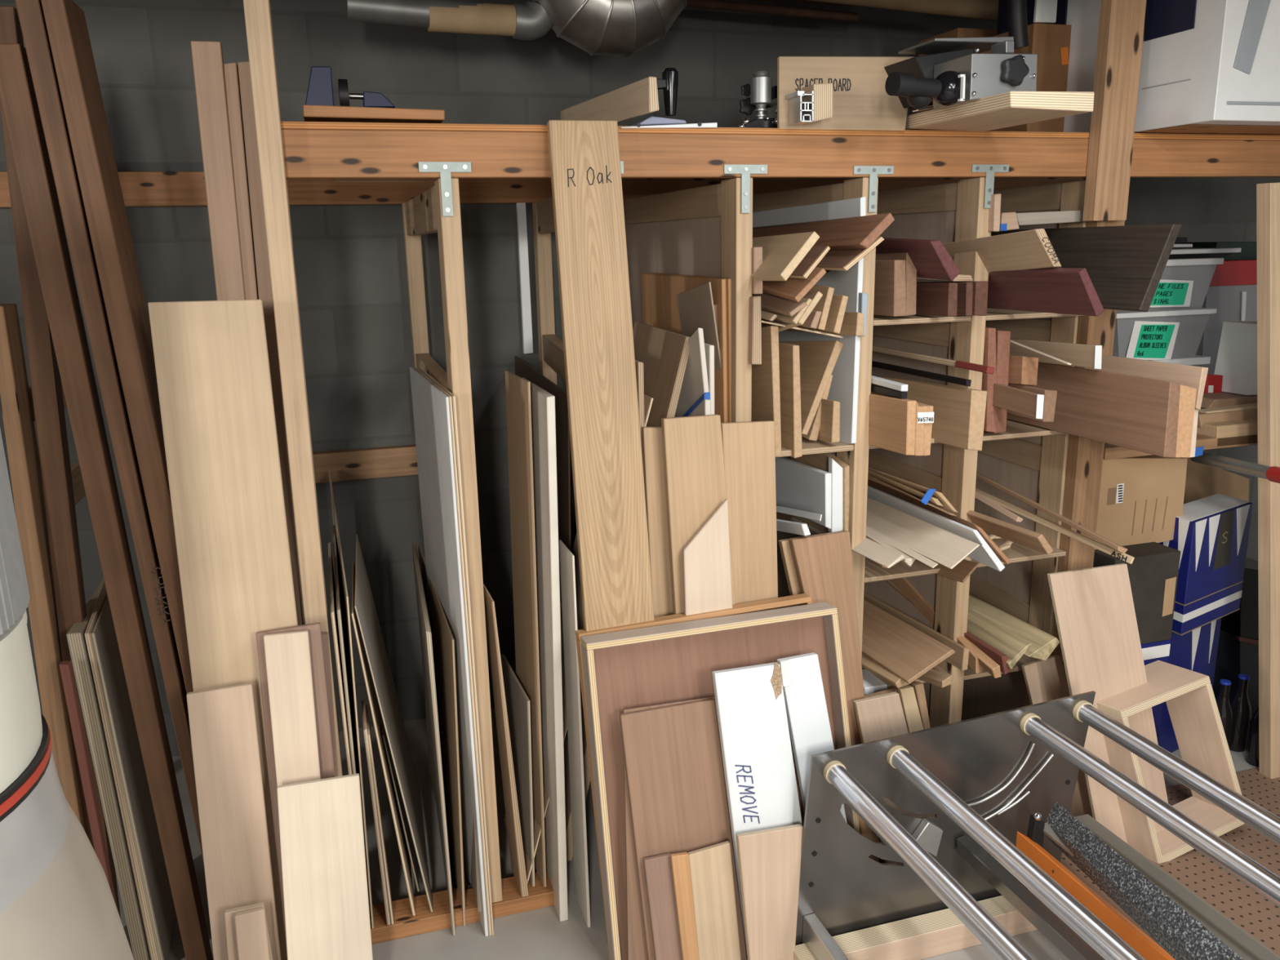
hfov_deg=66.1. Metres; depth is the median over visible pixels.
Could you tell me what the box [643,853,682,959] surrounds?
panel
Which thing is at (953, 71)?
machine
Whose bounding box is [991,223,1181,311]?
plank
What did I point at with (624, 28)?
duct elbow
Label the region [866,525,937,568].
plywood board
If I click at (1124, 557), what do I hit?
stick
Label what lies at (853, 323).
board
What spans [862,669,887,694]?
block
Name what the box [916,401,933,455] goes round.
board
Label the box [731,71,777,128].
router
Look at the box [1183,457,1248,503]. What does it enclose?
cardboard box
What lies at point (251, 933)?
offcut
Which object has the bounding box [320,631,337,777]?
board
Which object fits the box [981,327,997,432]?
board
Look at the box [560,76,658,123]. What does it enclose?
board
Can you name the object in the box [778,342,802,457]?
board
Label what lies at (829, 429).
board
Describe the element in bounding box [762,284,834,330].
board
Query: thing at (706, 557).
panel
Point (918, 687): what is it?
offcut
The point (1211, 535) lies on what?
cardboard box
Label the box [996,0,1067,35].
storage box
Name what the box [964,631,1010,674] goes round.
stick
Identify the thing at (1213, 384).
book
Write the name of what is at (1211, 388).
label
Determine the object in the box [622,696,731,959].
panel
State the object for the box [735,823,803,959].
wooden board
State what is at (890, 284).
block
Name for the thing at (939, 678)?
block
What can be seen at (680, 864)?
board
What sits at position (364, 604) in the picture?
sheet
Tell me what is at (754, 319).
block
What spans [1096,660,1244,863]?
drawer box
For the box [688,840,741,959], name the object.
panel
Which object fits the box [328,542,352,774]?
sheet
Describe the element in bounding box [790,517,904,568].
plywood board
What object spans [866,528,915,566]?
offcut
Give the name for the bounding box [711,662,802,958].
board
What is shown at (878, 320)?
cubby shelf
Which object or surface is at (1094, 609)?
plywood board
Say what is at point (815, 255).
plywood board
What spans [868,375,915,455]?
board
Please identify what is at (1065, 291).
plank
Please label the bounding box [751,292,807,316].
board
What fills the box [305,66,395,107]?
clamp
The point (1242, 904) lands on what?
pegboard
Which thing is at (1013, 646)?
board
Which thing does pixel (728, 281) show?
board
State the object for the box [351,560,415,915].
sheet
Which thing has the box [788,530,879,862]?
plank
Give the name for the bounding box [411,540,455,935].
plywood sheet
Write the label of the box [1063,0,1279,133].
storage box
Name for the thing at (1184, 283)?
storage bin
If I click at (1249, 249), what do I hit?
box
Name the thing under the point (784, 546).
plank
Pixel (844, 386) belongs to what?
board
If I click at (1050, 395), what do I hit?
board
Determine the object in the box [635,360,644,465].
board
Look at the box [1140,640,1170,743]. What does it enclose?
carton
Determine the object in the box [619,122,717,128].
board
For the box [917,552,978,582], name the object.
plank
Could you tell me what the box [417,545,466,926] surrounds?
plywood sheet
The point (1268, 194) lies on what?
stud
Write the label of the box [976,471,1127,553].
stick
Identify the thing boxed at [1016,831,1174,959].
wooden board
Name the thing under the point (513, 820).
plywood sheet
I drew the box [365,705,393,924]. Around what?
sheet
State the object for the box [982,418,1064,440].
cubby shelf
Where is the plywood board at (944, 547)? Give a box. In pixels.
[866,497,979,568]
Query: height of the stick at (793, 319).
0.053 m
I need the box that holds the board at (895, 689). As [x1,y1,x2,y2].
[864,681,919,863]
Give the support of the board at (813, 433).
on the rack
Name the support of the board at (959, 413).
on the rack
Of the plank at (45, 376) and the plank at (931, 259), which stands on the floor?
the plank at (45, 376)
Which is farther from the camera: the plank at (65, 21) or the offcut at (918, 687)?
the offcut at (918, 687)
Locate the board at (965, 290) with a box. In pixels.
[955,281,973,315]
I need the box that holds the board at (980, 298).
[916,280,988,315]
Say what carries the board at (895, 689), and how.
on the floor
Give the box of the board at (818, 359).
[782,340,843,435]
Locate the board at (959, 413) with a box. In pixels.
[871,374,986,450]
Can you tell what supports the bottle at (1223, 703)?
on the floor
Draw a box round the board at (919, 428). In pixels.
[871,391,924,455]
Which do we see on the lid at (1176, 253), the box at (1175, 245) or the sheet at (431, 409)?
the box at (1175, 245)
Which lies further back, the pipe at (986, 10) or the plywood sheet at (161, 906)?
the pipe at (986, 10)
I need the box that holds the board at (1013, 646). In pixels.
[966,607,1031,669]
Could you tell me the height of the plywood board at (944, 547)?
0.061 m
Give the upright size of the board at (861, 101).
0.158 m
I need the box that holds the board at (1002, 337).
[990,329,1010,433]
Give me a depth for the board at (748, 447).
2.18 m
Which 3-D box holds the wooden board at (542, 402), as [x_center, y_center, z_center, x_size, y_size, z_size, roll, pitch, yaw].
[-0.228,0.388,2.286,0.020,1.222,0.340,-4,14,-17]
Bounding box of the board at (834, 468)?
[828,457,842,532]
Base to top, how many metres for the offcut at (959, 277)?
0.016 m
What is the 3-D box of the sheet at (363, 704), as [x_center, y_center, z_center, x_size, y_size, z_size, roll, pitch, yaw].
[-0.595,0.748,2.217,0.009,0.484,0.150,-7,14,-16]
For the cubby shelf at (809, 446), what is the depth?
2.28 m
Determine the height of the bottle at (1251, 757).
0.234 m
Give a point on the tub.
(1173, 255)
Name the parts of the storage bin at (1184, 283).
lid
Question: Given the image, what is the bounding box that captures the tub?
[1168,252,1234,258]
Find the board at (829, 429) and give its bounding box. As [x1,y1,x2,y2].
[817,398,839,443]
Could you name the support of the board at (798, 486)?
attached to the rack
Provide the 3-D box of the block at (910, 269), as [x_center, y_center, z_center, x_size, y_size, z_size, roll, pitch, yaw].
[0.574,-0.475,2.380,0.032,0.150,0.300,-5,14,-16]
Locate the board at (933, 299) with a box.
[915,282,957,316]
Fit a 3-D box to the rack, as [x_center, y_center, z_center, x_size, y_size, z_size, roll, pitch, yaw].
[0.042,-0.304,2.609,4.200,2.398,1.164,-5,14,-16]
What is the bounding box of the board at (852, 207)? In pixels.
[752,196,866,227]
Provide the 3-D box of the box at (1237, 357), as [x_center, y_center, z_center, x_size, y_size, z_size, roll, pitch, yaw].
[1.752,-0.350,2.813,0.147,0.203,0.121,-5,14,-16]
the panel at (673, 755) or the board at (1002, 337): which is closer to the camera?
the panel at (673, 755)
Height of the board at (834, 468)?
0.184 m
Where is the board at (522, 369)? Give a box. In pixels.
[515,355,571,741]
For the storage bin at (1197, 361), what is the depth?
2.90 m
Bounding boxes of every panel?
[263,630,320,786]
[575,593,872,945]
[580,602,860,959]
[619,697,746,959]
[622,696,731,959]
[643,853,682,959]
[682,498,733,615]
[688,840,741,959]
[1021,654,1093,817]
[1033,0,1057,22]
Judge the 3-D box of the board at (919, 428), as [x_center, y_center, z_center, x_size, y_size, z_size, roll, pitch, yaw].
[0.545,-0.160,2.353,0.022,0.123,0.450,-7,15,-16]
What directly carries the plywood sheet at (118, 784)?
on the floor
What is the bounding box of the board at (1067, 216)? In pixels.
[1016,210,1083,225]
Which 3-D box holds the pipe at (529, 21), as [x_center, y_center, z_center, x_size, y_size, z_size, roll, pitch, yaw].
[-0.437,-1.186,2.400,0.543,0.200,0.082,-5,14,-16]
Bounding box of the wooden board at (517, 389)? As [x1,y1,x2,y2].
[505,370,546,887]
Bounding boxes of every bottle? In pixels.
[1215,679,1232,748]
[1229,673,1251,751]
[1244,706,1258,767]
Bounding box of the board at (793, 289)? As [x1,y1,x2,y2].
[762,266,826,302]
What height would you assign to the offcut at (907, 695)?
0.488 m
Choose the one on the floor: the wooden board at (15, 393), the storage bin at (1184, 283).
the wooden board at (15, 393)
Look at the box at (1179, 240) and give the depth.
2.94 m
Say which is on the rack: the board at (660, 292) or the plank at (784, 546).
the board at (660, 292)
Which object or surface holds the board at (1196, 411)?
on the rack
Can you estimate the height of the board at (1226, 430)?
0.058 m
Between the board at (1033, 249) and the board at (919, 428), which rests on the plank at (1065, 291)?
the board at (1033, 249)
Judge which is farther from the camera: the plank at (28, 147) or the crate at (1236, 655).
the crate at (1236, 655)
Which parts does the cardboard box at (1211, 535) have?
handle panel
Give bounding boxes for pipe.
[346,0,551,40]
[685,0,858,22]
[808,0,999,21]
[1190,452,1279,483]
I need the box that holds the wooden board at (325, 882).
[276,773,373,959]
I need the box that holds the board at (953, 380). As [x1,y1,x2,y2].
[871,360,971,386]
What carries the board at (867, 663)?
on the rack
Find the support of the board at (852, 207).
on the rack
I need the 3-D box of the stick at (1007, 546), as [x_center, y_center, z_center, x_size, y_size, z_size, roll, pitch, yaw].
[0.896,0.168,2.427,0.050,0.014,0.009,-8,15,-25]
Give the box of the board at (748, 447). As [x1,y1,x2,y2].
[720,420,777,604]
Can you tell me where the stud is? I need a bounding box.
[1256,182,1279,778]
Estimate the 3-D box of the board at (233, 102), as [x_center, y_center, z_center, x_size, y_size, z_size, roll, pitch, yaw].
[-0.764,0.127,2.055,0.028,1.853,0.100,-4,14,-17]
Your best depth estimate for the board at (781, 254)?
2.04 m
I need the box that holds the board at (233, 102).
[223,62,258,299]
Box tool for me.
[631,67,686,125]
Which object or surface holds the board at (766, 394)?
on the rack
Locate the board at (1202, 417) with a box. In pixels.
[1196,407,1257,428]
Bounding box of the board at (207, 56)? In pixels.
[191,40,245,300]
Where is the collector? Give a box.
[0,428,133,959]
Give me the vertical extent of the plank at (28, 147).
1.858 m
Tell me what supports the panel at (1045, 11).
on the cardboard box at (1051, 42)
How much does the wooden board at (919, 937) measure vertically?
0.064 m
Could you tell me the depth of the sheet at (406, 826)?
2.30 m
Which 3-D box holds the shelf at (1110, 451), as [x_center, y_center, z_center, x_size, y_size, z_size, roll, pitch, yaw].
[1.544,-0.221,3.122,1.054,0.030,1.000,-5,14,-16]
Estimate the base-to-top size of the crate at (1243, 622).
0.306 m
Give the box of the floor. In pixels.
[115,707,1257,959]
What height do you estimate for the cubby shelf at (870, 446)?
0.012 m
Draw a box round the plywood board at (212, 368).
[147,299,297,959]
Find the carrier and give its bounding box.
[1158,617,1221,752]
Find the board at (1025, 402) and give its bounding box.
[992,383,1044,418]
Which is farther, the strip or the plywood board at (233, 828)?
the strip
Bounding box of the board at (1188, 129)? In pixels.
[1135,124,1279,134]
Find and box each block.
[748,295,761,364]
[751,246,762,293]
[790,452,849,531]
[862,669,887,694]
[873,259,906,316]
[875,252,916,315]
[917,668,951,688]
[1008,355,1038,385]
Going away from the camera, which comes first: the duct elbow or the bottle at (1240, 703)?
the duct elbow
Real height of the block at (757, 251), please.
0.099 m
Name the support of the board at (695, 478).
on the floor
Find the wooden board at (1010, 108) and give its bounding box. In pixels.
[905,91,1093,131]
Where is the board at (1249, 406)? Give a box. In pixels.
[1198,402,1257,413]
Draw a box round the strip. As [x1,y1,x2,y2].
[1009,339,1071,364]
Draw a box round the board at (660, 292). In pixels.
[640,273,727,422]
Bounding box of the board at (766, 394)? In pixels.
[751,325,781,457]
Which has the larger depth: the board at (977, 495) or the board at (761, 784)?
the board at (977, 495)
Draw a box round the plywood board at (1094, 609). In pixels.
[1047,563,1168,843]
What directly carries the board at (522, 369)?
on the rack
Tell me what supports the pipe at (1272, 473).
attached to the rack
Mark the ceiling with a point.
(802, 2)
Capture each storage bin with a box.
[1112,307,1217,359]
[1148,257,1223,311]
[1149,355,1210,366]
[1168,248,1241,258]
[1195,259,1257,373]
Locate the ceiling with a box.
[739,0,866,7]
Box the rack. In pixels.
[0,0,1279,944]
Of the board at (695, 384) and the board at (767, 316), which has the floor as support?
the board at (695, 384)
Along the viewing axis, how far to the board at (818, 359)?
2.26 m
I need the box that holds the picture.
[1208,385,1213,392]
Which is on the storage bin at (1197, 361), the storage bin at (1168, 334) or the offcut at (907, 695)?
the storage bin at (1168, 334)
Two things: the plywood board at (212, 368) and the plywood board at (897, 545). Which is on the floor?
the plywood board at (212, 368)
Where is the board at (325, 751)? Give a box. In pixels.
[255,622,335,955]
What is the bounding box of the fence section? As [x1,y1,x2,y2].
[768,83,833,124]
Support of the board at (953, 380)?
on the board at (959, 413)
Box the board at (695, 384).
[675,328,709,417]
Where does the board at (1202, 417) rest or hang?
on the rack
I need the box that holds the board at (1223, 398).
[1200,391,1257,408]
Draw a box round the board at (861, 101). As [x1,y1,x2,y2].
[777,56,914,133]
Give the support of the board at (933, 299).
on the rack
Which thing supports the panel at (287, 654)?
on the floor
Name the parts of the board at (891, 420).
strip, strip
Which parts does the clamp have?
handle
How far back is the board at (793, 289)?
2.08 m
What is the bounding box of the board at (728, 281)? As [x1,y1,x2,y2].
[646,272,731,422]
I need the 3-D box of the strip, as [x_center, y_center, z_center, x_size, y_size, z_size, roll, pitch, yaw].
[0.898,-0.322,2.330,0.012,0.063,0.350,-5,14,-16]
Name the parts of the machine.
knob, knob, plate, plate, star knob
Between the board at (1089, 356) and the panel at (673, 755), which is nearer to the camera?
the panel at (673, 755)
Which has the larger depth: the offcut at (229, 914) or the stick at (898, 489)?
the stick at (898, 489)
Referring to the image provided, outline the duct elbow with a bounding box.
[532,0,687,57]
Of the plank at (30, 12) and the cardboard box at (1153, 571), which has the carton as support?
the cardboard box at (1153, 571)
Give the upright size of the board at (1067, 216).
0.029 m
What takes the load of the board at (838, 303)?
on the rack
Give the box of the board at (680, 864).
[670,852,698,959]
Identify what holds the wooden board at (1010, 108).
on the rack
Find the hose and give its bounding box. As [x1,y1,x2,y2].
[1006,0,1029,49]
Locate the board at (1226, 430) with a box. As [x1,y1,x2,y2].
[1196,417,1257,446]
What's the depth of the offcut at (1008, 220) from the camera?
2.30 m
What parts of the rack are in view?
post, wall rail, post, mending plate, plate, post, plywood strip, post, strip, mending plate, divider rail, divider panel, strip, mdf strip, post, mending plate, melamine strip, divider panel, divider rail, melamine strip, shelf strip, divider rail, post, strip, mending plate, divider rail, divider panel, divider rail, divider rail, post, mending plate, strip, divider rail, divider rail, divider panel, divider rail, divider rail, post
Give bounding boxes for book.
[1204,373,1222,393]
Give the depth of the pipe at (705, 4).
2.81 m
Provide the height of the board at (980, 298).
0.097 m
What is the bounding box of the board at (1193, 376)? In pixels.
[1086,354,1208,409]
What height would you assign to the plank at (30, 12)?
1.936 m
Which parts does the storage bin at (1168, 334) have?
lid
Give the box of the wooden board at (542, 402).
[523,377,568,921]
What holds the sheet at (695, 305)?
on the floor
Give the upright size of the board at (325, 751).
0.830 m
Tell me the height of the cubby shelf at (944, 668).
0.012 m
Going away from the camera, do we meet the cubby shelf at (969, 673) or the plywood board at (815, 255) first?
the plywood board at (815, 255)
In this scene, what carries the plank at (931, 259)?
on the rack
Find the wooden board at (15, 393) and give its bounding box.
[0,303,85,830]
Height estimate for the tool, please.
0.125 m
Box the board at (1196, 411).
[1190,408,1198,457]
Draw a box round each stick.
[760,291,822,332]
[760,294,811,324]
[798,310,822,328]
[867,467,957,512]
[867,470,942,506]
[867,474,955,515]
[872,346,994,373]
[885,579,1000,678]
[892,577,982,673]
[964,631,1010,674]
[975,488,1134,564]
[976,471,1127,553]
[989,534,996,539]
[999,541,1011,547]
[999,543,1010,551]
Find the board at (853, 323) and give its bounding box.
[784,311,864,336]
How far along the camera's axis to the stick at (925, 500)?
2.25 m
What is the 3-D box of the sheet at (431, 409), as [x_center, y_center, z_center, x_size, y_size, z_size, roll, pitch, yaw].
[-0.456,0.376,2.326,0.011,1.230,0.544,-6,14,-19]
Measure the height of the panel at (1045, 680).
0.470 m
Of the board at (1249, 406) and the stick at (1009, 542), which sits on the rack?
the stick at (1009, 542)
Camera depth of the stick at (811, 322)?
2.13 m
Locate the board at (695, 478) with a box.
[661,414,735,614]
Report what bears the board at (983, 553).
on the rack
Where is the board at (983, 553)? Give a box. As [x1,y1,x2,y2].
[866,485,1004,571]
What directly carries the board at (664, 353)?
on the rack
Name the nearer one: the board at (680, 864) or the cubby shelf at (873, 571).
the board at (680, 864)
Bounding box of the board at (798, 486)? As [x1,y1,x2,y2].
[775,457,831,528]
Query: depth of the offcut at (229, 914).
1.81 m
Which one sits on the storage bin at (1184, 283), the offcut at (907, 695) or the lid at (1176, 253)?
the lid at (1176, 253)
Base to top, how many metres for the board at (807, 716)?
0.658 m
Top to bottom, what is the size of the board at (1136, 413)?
0.169 m
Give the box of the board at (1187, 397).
[1175,384,1196,457]
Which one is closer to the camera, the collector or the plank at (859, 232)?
the collector
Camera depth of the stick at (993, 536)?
2.47 m
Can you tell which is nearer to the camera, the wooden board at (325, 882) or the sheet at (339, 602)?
the wooden board at (325, 882)
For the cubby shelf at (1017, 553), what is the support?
attached to the rack
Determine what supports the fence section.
on the rack
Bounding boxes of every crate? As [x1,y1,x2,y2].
[1212,628,1258,715]
[1220,556,1258,639]
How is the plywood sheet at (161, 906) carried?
on the floor
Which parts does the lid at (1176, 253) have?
lid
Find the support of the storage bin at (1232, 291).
on the rack
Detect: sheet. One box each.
[66,577,151,959]
[84,581,159,959]
[90,594,175,959]
[328,470,373,928]
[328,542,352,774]
[332,524,370,924]
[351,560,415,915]
[354,533,432,911]
[361,699,391,924]
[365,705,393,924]
[379,708,419,891]
[409,367,488,936]
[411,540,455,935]
[413,367,491,935]
[417,367,493,934]
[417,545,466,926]
[483,584,528,897]
[502,654,534,886]
[559,539,591,927]
[676,281,720,370]
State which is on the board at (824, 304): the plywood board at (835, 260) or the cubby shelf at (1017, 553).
the plywood board at (835, 260)
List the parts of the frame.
rod, plate, guide rail, guide rail, rod, guide rail, post, rod, rod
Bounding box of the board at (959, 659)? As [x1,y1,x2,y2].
[863,591,968,671]
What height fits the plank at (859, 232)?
0.090 m
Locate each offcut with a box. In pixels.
[224,902,273,959]
[234,906,270,959]
[683,391,711,416]
[853,691,928,864]
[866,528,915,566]
[897,685,934,817]
[911,681,930,729]
[916,274,973,281]
[999,212,1019,231]
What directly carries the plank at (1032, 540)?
on the rack
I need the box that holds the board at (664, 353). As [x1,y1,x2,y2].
[564,321,689,861]
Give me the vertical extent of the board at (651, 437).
1.133 m
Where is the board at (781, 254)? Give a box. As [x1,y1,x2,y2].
[751,231,819,280]
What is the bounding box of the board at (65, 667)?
[59,661,118,911]
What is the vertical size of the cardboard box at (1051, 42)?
0.286 m
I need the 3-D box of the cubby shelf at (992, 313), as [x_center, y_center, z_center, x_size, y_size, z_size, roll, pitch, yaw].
[0.815,-0.498,2.802,0.287,0.012,0.946,-5,14,-16]
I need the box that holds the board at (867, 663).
[861,653,908,688]
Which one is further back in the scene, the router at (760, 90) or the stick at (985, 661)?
the stick at (985, 661)
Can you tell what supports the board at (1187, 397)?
on the rack
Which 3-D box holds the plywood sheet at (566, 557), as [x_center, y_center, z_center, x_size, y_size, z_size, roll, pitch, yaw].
[-0.145,0.575,2.196,0.008,0.890,0.122,-6,14,-17]
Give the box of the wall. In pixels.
[0,0,1279,756]
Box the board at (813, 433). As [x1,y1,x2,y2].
[801,374,832,440]
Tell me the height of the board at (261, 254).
1.856 m
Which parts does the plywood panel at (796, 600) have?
rail, rail, panel, rail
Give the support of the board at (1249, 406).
on the board at (1202, 417)
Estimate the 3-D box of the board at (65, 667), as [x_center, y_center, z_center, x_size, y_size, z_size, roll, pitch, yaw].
[-1.103,0.716,2.000,0.017,0.747,0.020,-6,14,-16]
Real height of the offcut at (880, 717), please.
0.484 m
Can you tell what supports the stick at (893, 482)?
on the stick at (925, 500)
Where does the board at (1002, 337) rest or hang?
on the rack
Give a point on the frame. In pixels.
(987, 780)
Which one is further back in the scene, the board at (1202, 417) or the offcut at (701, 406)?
the board at (1202, 417)
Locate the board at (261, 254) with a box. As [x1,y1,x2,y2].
[237,61,305,625]
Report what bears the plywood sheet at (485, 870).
on the floor
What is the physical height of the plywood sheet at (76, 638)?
0.798 m
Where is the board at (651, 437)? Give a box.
[640,426,673,617]
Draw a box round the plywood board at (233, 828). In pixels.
[186,682,281,959]
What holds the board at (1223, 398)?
on the board at (1202, 417)
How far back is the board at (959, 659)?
2.50 m
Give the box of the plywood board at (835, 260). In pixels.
[816,236,884,271]
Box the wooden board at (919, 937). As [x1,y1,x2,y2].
[793,888,1062,959]
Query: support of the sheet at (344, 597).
on the rack
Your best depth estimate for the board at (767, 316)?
2.13 m
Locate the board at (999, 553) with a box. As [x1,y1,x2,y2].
[867,479,1010,564]
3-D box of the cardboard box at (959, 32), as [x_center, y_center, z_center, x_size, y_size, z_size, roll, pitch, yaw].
[0.953,-1.140,2.935,0.166,0.344,0.200,-5,14,-16]
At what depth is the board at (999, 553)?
2.32 m
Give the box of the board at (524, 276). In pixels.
[515,202,533,354]
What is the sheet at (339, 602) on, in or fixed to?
on the rack
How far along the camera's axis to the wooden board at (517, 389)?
2.23 m
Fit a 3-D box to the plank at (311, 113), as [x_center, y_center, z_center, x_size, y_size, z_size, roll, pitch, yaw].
[-0.516,-0.703,1.907,0.258,0.021,0.140,-5,14,-16]
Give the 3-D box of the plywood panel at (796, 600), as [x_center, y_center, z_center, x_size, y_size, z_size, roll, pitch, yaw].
[0.216,0.643,2.210,0.694,0.747,0.116,-5,14,-16]
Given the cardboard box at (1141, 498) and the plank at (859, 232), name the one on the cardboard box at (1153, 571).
the cardboard box at (1141, 498)
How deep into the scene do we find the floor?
2.35 m
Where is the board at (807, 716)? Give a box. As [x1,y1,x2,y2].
[777,652,847,822]
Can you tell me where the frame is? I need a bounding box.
[795,690,1279,959]
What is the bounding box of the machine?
[884,36,1037,111]
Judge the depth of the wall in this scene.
2.95 m
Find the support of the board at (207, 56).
on the floor
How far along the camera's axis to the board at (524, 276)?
3.00 m
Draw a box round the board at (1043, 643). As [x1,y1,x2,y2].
[968,594,1059,660]
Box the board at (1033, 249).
[942,228,1061,272]
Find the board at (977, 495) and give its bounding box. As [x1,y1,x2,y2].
[974,492,1022,522]
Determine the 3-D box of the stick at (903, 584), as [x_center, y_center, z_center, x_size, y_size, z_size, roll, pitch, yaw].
[0.781,0.361,2.609,0.023,0.156,0.400,-5,14,-16]
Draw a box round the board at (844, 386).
[778,257,863,444]
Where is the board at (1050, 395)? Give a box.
[1006,383,1057,422]
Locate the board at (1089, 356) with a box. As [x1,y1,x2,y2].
[1009,338,1102,368]
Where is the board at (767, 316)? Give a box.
[760,311,777,320]
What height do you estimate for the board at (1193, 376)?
0.100 m
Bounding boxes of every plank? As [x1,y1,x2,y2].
[0,5,120,918]
[0,43,213,959]
[14,0,204,863]
[40,0,193,693]
[302,104,444,123]
[752,213,894,250]
[778,538,801,605]
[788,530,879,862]
[862,599,955,684]
[875,237,960,280]
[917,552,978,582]
[966,510,1053,555]
[986,267,1104,316]
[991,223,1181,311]
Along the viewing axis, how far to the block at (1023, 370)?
2.33 m
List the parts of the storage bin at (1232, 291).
lid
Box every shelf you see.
[781,436,853,457]
[862,665,951,688]
[864,551,940,582]
[868,437,939,448]
[873,315,971,325]
[964,653,1049,679]
[971,531,1066,567]
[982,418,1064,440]
[986,308,1084,320]
[1102,433,1257,459]
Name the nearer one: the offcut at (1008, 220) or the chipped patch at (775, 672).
the chipped patch at (775, 672)
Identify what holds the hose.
hanging from the rack
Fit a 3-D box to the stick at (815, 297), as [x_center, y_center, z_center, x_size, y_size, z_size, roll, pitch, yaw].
[0.306,-0.369,2.293,0.056,0.152,0.400,-5,14,-16]
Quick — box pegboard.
[1060,767,1279,956]
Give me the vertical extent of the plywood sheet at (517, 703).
0.477 m
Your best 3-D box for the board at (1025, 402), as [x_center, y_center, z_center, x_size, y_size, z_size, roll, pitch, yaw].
[0.841,-0.215,2.395,0.020,0.070,0.402,-5,14,-16]
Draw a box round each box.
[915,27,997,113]
[982,22,1071,132]
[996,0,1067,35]
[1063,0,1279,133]
[1093,542,1180,644]
[1094,454,1187,549]
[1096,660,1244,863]
[1158,493,1253,635]
[1173,241,1257,260]
[1173,244,1192,247]
[1174,237,1187,243]
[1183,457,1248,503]
[1213,321,1257,395]
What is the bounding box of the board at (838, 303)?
[817,293,848,333]
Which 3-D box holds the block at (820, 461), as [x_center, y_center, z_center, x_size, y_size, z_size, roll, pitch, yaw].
[0.449,0.005,2.474,0.019,0.228,0.300,-5,14,-16]
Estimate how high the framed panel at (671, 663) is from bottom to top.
0.745 m
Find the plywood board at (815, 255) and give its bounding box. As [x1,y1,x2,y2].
[788,245,830,278]
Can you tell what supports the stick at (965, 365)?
on the rack
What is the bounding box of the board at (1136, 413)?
[1006,362,1179,457]

